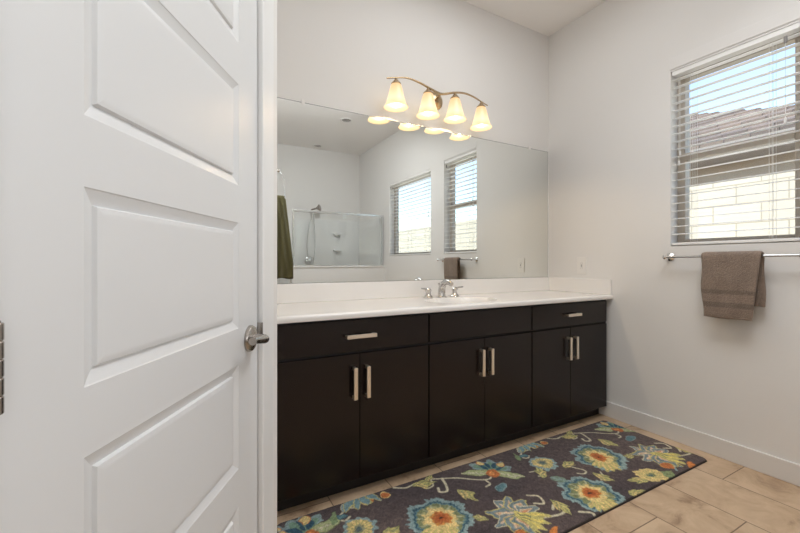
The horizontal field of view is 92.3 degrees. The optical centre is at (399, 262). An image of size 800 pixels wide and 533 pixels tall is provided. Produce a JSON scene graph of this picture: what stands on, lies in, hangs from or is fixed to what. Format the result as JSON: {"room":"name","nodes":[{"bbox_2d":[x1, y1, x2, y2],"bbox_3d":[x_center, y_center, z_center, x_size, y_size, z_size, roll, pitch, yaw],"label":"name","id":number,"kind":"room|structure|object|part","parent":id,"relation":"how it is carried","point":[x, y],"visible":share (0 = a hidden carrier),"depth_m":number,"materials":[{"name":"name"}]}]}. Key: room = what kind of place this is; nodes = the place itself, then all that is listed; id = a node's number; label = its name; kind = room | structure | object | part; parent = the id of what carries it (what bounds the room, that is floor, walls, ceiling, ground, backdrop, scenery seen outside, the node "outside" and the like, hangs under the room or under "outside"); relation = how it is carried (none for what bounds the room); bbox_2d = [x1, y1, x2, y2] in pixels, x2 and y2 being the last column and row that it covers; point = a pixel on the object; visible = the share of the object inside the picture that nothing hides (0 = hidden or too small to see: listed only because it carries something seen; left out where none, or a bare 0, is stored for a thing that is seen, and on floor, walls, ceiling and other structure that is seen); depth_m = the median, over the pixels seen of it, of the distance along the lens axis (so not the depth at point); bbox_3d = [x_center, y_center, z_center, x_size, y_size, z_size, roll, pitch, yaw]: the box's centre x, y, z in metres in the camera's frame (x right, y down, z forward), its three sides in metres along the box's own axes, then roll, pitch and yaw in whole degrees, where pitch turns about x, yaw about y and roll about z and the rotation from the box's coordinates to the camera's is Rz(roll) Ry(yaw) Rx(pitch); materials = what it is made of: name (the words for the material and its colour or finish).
{"room":"bathroom","nodes":[
{"label":"bathroom","id":0,"kind":"room"},
{"bbox_2d":[274,0,276,532],"bbox_3d":[-0.478,-0.405,-0.623,0.111,3.050,3.655,0,0,1],"label":"wall","id":1,"kind":"structure","parent":0,"point":[275,1],"depth_m":1.19,"materials":[{"name":"white paint"}]},
{"bbox_2d":[257,0,273,532],"bbox_3d":[-0.443,0.073,0.710,0.125,2.094,0.848,0,0,1],"label":"door frame","id":2,"kind":"structure","parent":1,"relation":"attached to","point":[265,8],"depth_m":1.06,"materials":[{"name":"white paint"}]},
{"bbox_2d":[0,0,268,532],"bbox_3d":[-0.385,0.114,0.705,0.092,1.997,0.678,0,0,1],"label":"door","id":3,"kind":"structure","parent":2,"relation":"attached to","point":[129,337],"depth_m":0.56,"materials":[{"name":"white paint"}]},
{"bbox_3d":[-0.381,0.195,0.994,0.016,0.068,0.068,0,0,1],"label":"handle","id":4,"kind":"part","parent":3,"relation":"part of","materials":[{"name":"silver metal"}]},
{"bbox_3d":[-0.356,0.191,0.955,0.045,0.032,0.100,0,0,1],"label":"lever","id":5,"kind":"part","parent":3,"relation":"part of","materials":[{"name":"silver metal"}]},
{"bbox_3d":[-0.386,0.178,1.047,0.024,0.032,0.003,0,0,1],"label":"strike plate","id":6,"kind":"part","parent":2,"relation":"part of","materials":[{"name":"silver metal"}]},
{"bbox_2d":[277,0,548,283],"bbox_3d":[0.152,-0.405,2.728,2.720,3.050,0.120,0,0,-29],"label":"wall","id":7,"kind":"structure","parent":0,"point":[335,54],"depth_m":2.63,"materials":[{"name":"white paint"}]},
{"bbox_2d":[277,97,547,283],"bbox_3d":[0.201,-0.420,2.680,2.413,1.078,0.010,0,0,-29],"label":"wall mirror","id":8,"kind":"object","parent":7,"relation":"attached to","point":[361,198],"visible":0.98,"depth_m":2.56,"materials":[{"name":"grey mirror"}]},
{"bbox_2d":[277,277,548,303],"bbox_3d":[0.200,0.175,2.674,2.446,0.111,0.020,0,0,-29],"label":"backsplash","id":9,"kind":"structure","parent":7,"relation":"attached to","point":[341,291],"depth_m":2.52,"materials":[{"name":"stone"}]},
{"bbox_2d":[384,77,491,130],"bbox_3d":[0.265,-1.085,2.603,0.846,0.237,0.208,0,0,-29],"label":"vanity light","id":10,"kind":"object","parent":7,"relation":"attached to","point":[431,102],"visible":1,"depth_m":2.58,"materials":[{"name":"white glass"}]},
{"bbox_3d":[-0.025,-1.050,2.413,0.156,0.146,0.156,0,0,-29],"label":"lamp shade","id":11,"kind":"part","parent":10,"relation":"part of","materials":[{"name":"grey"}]},
{"bbox_3d":[0.184,-1.042,2.529,0.156,0.146,0.156,0,0,-29],"label":"lamp shade","id":12,"kind":"part","parent":10,"relation":"part of","materials":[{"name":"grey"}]},
{"bbox_3d":[0.251,-1.157,2.625,0.819,0.060,0.120,0,0,-29],"label":"arm","id":13,"kind":"part","parent":10,"relation":"part of","materials":[{"name":"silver metal"}]},
{"bbox_3d":[0.377,-1.054,2.635,0.156,0.146,0.156,0,0,-29],"label":"lamp shade","id":14,"kind":"part","parent":10,"relation":"part of","materials":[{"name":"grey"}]},
{"bbox_3d":[0.579,-1.040,2.747,0.156,0.146,0.156,0,0,-29],"label":"lamp shade","id":15,"kind":"part","parent":10,"relation":"part of","materials":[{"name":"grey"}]},
{"bbox_2d":[461,0,605,35],"bbox_3d":[0.373,-2.005,0.445,4.900,0.150,4.390,0,0,-29],"label":"ceiling","id":16,"kind":"structure","parent":0,"point":[546,17],"depth_m":2.94,"materials":[{"name":"white paint"}]},
{"bbox_2d":[277,414,799,532],"bbox_3d":[0.278,1.170,0.307,4.600,0.100,4.240,0,0,-29],"label":"floor","id":17,"kind":"structure","parent":0,"point":[719,495],"depth_m":1.81,"materials":[{"name":"tile"}]},
{"bbox_2d":[277,313,427,511],"bbox_3d":[-0.352,0.691,2.047,0.873,0.858,0.580,0,0,-29],"label":"vanity cabinet","id":18,"kind":"object","parent":17,"relation":"on","point":[352,394],"visible":0.8,"depth_m":1.82,"materials":[{"name":"black wood"}]},
{"bbox_3d":[-0.369,0.733,1.757,0.390,0.598,0.020,0,0,-29],"label":"door","id":19,"kind":"part","parent":18,"relation":"part of","materials":[{"name":"brown wood"}]},
{"bbox_3d":[-0.197,0.346,1.852,0.782,0.149,0.020,0,0,-29],"label":"drawer","id":20,"kind":"part","parent":18,"relation":"part of","materials":[{"name":"brown wood"}]},
{"bbox_3d":[-0.213,0.568,1.813,0.019,0.150,0.035,0,0,-29],"label":"handle","id":21,"kind":"part","parent":18,"relation":"part of","materials":[{"name":"beige"}]},
{"bbox_3d":[-0.184,0.346,1.829,0.152,0.019,0.035,0,0,-29],"label":"handle","id":22,"kind":"part","parent":18,"relation":"part of","materials":[{"name":"beige"}]},
{"bbox_3d":[-0.155,0.568,1.845,0.019,0.150,0.035,0,0,-29],"label":"handle","id":23,"kind":"part","parent":18,"relation":"part of","materials":[{"name":"beige"}]},
{"bbox_3d":[-0.025,0.733,1.946,0.390,0.598,0.020,0,0,-29],"label":"door","id":24,"kind":"part","parent":18,"relation":"part of","materials":[{"name":"brown wood"}]},
{"bbox_2d":[277,277,612,323],"bbox_3d":[0.333,0.244,2.434,2.447,0.248,0.568,0,0,-29],"label":"countertop","id":25,"kind":"structure","parent":18,"relation":"on","point":[303,302],"depth_m":2.43,"materials":[{"name":"stone"}]},
{"bbox_2d":[421,279,462,297],"bbox_3d":[0.300,0.170,2.554,0.342,0.125,0.154,0,0,-29],"label":"faucet","id":26,"kind":"object","parent":25,"relation":"on","point":[441,290],"visible":0.99,"depth_m":2.56,"materials":[{"name":"silver metal"}]},
{"bbox_3d":[0.186,0.198,2.535,0.068,0.068,0.068,0,0,-29],"label":"handle","id":27,"kind":"part","parent":26,"relation":"part of","materials":[{"name":"silver metal"}]},
{"bbox_3d":[0.301,0.170,2.552,0.068,0.125,0.150,0,0,-29],"label":"spout","id":28,"kind":"part","parent":26,"relation":"part of","materials":[{"name":"silver metal"}]},
{"bbox_3d":[0.376,0.198,2.640,0.068,0.068,0.068,0,0,-29],"label":"handle","id":29,"kind":"part","parent":26,"relation":"part of","materials":[{"name":"silver metal"}]},
{"bbox_2d":[421,305,530,467],"bbox_3d":[0.366,0.691,2.444,0.769,0.858,0.580,0,0,-29],"label":"vanity cabinet","id":30,"kind":"object","parent":17,"relation":"on","point":[479,360],"visible":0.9,"depth_m":2.19,"materials":[{"name":"black wood"}]},
{"bbox_3d":[0.318,0.733,2.136,0.378,0.598,0.020,0,0,-29],"label":"door","id":31,"kind":"part","parent":30,"relation":"part of","materials":[{"name":"brown wood"}]},
{"bbox_3d":[0.469,0.568,2.189,0.019,0.150,0.035,0,0,-29],"label":"handle","id":32,"kind":"part","parent":30,"relation":"part of","materials":[{"name":"beige"}]},
{"bbox_3d":[0.527,0.568,2.221,0.019,0.150,0.035,0,0,-29],"label":"handle","id":33,"kind":"part","parent":30,"relation":"part of","materials":[{"name":"beige"}]},
{"bbox_3d":[0.652,0.733,2.321,0.380,0.598,0.020,0,0,-29],"label":"door","id":34,"kind":"part","parent":30,"relation":"part of","materials":[{"name":"brown wood"}]},
{"bbox_2d":[277,420,706,532],"bbox_3d":[0.608,1.115,1.907,2.268,0.009,0.634,0,0,-29],"label":"runner rug","id":35,"kind":"object","parent":17,"relation":"on","point":[563,482],"visible":1,"depth_m":1.88,"materials":[{"name":"multicoloured fabric"}]},
{"bbox_2d":[523,300,606,436],"bbox_3d":[1.045,0.691,2.818,0.781,0.858,0.580,0,0,-29],"label":"vanity cabinet","id":36,"kind":"object","parent":17,"relation":"on","point":[569,339],"visible":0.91,"depth_m":2.57,"materials":[{"name":"black wood"}]},
{"bbox_3d":[0.983,0.733,2.503,0.360,0.598,0.020,0,0,-29],"label":"door","id":37,"kind":"part","parent":36,"relation":"part of","materials":[{"name":"brown wood"}]},
{"bbox_3d":[1.156,0.346,2.599,0.755,0.149,0.020,0,0,-29],"label":"drawer","id":38,"kind":"part","parent":36,"relation":"part of","materials":[{"name":"brown wood"}]},
{"bbox_3d":[1.125,0.568,2.552,0.019,0.150,0.035,0,0,-29],"label":"handle","id":39,"kind":"part","parent":36,"relation":"part of","materials":[{"name":"beige"}]},
{"bbox_3d":[1.161,0.346,2.571,0.135,0.019,0.035,0,0,-29],"label":"handle","id":40,"kind":"part","parent":36,"relation":"part of","materials":[{"name":"beige"}]},
{"bbox_3d":[1.183,0.568,2.584,0.019,0.150,0.035,0,0,-29],"label":"handle","id":41,"kind":"part","parent":36,"relation":"part of","materials":[{"name":"beige"}]},
{"bbox_3d":[1.315,0.733,2.686,0.392,0.598,0.020,0,0,-29],"label":"door","id":42,"kind":"part","parent":36,"relation":"part of","materials":[{"name":"brown wood"}]},
{"bbox_2d":[549,0,799,464],"bbox_3d":[2.333,-0.405,1.498,0.150,3.050,4.140,0,0,-29],"label":"wall","id":43,"kind":"structure","parent":0,"point":[612,167],"depth_m":2.53,"materials":[{"name":"white paint"}]},
{"bbox_2d":[577,257,586,273],"bbox_3d":[1.417,0.020,2.994,0.008,0.132,0.080,0,0,-29],"label":"electrical outlet","id":44,"kind":"object","parent":43,"relation":"attached to","point":[581,261],"visible":1,"depth_m":2.99,"materials":[{"name":"white plastic"}]},
{"bbox_2d":[580,261,583,269],"bbox_3d":[1.415,0.020,2.993,0.003,0.066,0.033,0,0,-29],"label":"receptacle","id":45,"kind":"object","parent":44,"relation":"attached to","point":[581,262],"depth_m":2.99,"materials":[{"name":"grey plastic"}]},
{"bbox_2d":[599,401,799,486],"bbox_3d":[2.125,1.066,1.706,0.013,0.108,2.653,0,0,-29],"label":"baseboard","id":46,"kind":"structure","parent":43,"relation":"attached to","point":[787,471],"depth_m":2.25,"materials":[{"name":"white paint"}]},
{"bbox_2d":[662,253,799,260],"bbox_3d":[1.837,-0.038,2.156,0.082,0.052,0.672,0,0,-29],"label":"towel bar","id":47,"kind":"object","parent":43,"relation":"attached to","point":[670,256],"visible":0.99,"depth_m":2.26,"materials":[{"name":"silver metal"}]},
{"bbox_3d":[1.688,-0.038,2.427,0.082,0.052,0.052,0,0,-29],"label":"bar post","id":48,"kind":"part","parent":47,"relation":"part of","materials":[{"name":"silver metal"}]},
{"bbox_2d":[701,251,765,320],"bbox_3d":[1.826,0.122,2.115,0.067,0.374,0.274,0,0,-29],"label":"hand towel","id":49,"kind":"object","parent":47,"relation":"hanging from","point":[733,283],"visible":1,"depth_m":2.09,"materials":[{"name":"fabric"}]},
{"bbox_2d":[670,5,799,69],"bbox_3d":[1.869,-1.262,2.178,0.006,0.070,0.619,0,0,-29],"label":"trim","id":50,"kind":"structure","parent":43,"relation":"attached to","point":[792,14],"depth_m":2.14,"materials":[{"name":"white paint"}]},
{"bbox_2d":[678,32,799,245],"bbox_3d":[1.962,-0.660,2.239,0.064,1.109,0.595,0,0,-29],"label":"window","id":51,"kind":"structure","parent":43,"relation":"in","point":[793,136],"depth_m":2.30,"materials":[{"name":"beige plastic"}]},
{"bbox_2d":[672,22,799,245],"bbox_3d":[1.887,-0.663,2.198,0.070,1.102,0.583,0,0,-29],"label":"window blind","id":52,"kind":"object","parent":51,"relation":"attached to","point":[784,33],"visible":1,"depth_m":2.17,"materials":[{"name":"white plastic"}]},
{"bbox_3d":[1.806,-0.642,2.360,0.055,1.045,0.014,0,0,-29],"label":"ladder cord","id":53,"kind":"part","parent":52,"relation":"part of","materials":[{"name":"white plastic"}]},
{"bbox_3d":[1.893,-0.120,2.201,0.052,0.016,0.583,0,0,-29],"label":"rail","id":54,"kind":"part","parent":52,"relation":"part of","materials":[{"name":"white plastic"}]},
{"bbox_3d":[1.979,-0.934,1.972,0.013,0.441,0.012,0,0,-29],"label":"tilt cord","id":55,"kind":"part","parent":52,"relation":"part of","materials":[{"name":"white plastic"}]},
{"bbox_3d":[1.957,-0.675,2.236,0.054,0.044,0.505,0,0,-29],"label":"meeting rail","id":56,"kind":"part","parent":51,"relation":"part of","materials":[{"name":"beige plastic"}]},
{"label":"outside","id":57,"kind":"structure","parent":0,"visible":0},
{"bbox_3d":[14.464,1.320,10.560,29.850,0.200,50.000,0,0,-29],"label":"ground","id":58,"kind":"structure","parent":57,"visible":0},
{"bbox_2d":[691,171,794,238],"bbox_3d":[3.433,0.170,4.471,0.150,2.100,28.000,0,0,-29],"label":"wall","id":59,"kind":"structure","parent":58,"relation":"on","point":[785,213],"depth_m":4.01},
{"bbox_2d":[691,105,794,186],"bbox_3d":[5.303,-1.210,14.069,9.300,4.860,17.800,0,0,-29],"label":"neighbor house","id":60,"kind":"structure","parent":58,"relation":"on","point":[790,118],"depth_m":5.80,"materials":[{"name":"beige"}]}
]}

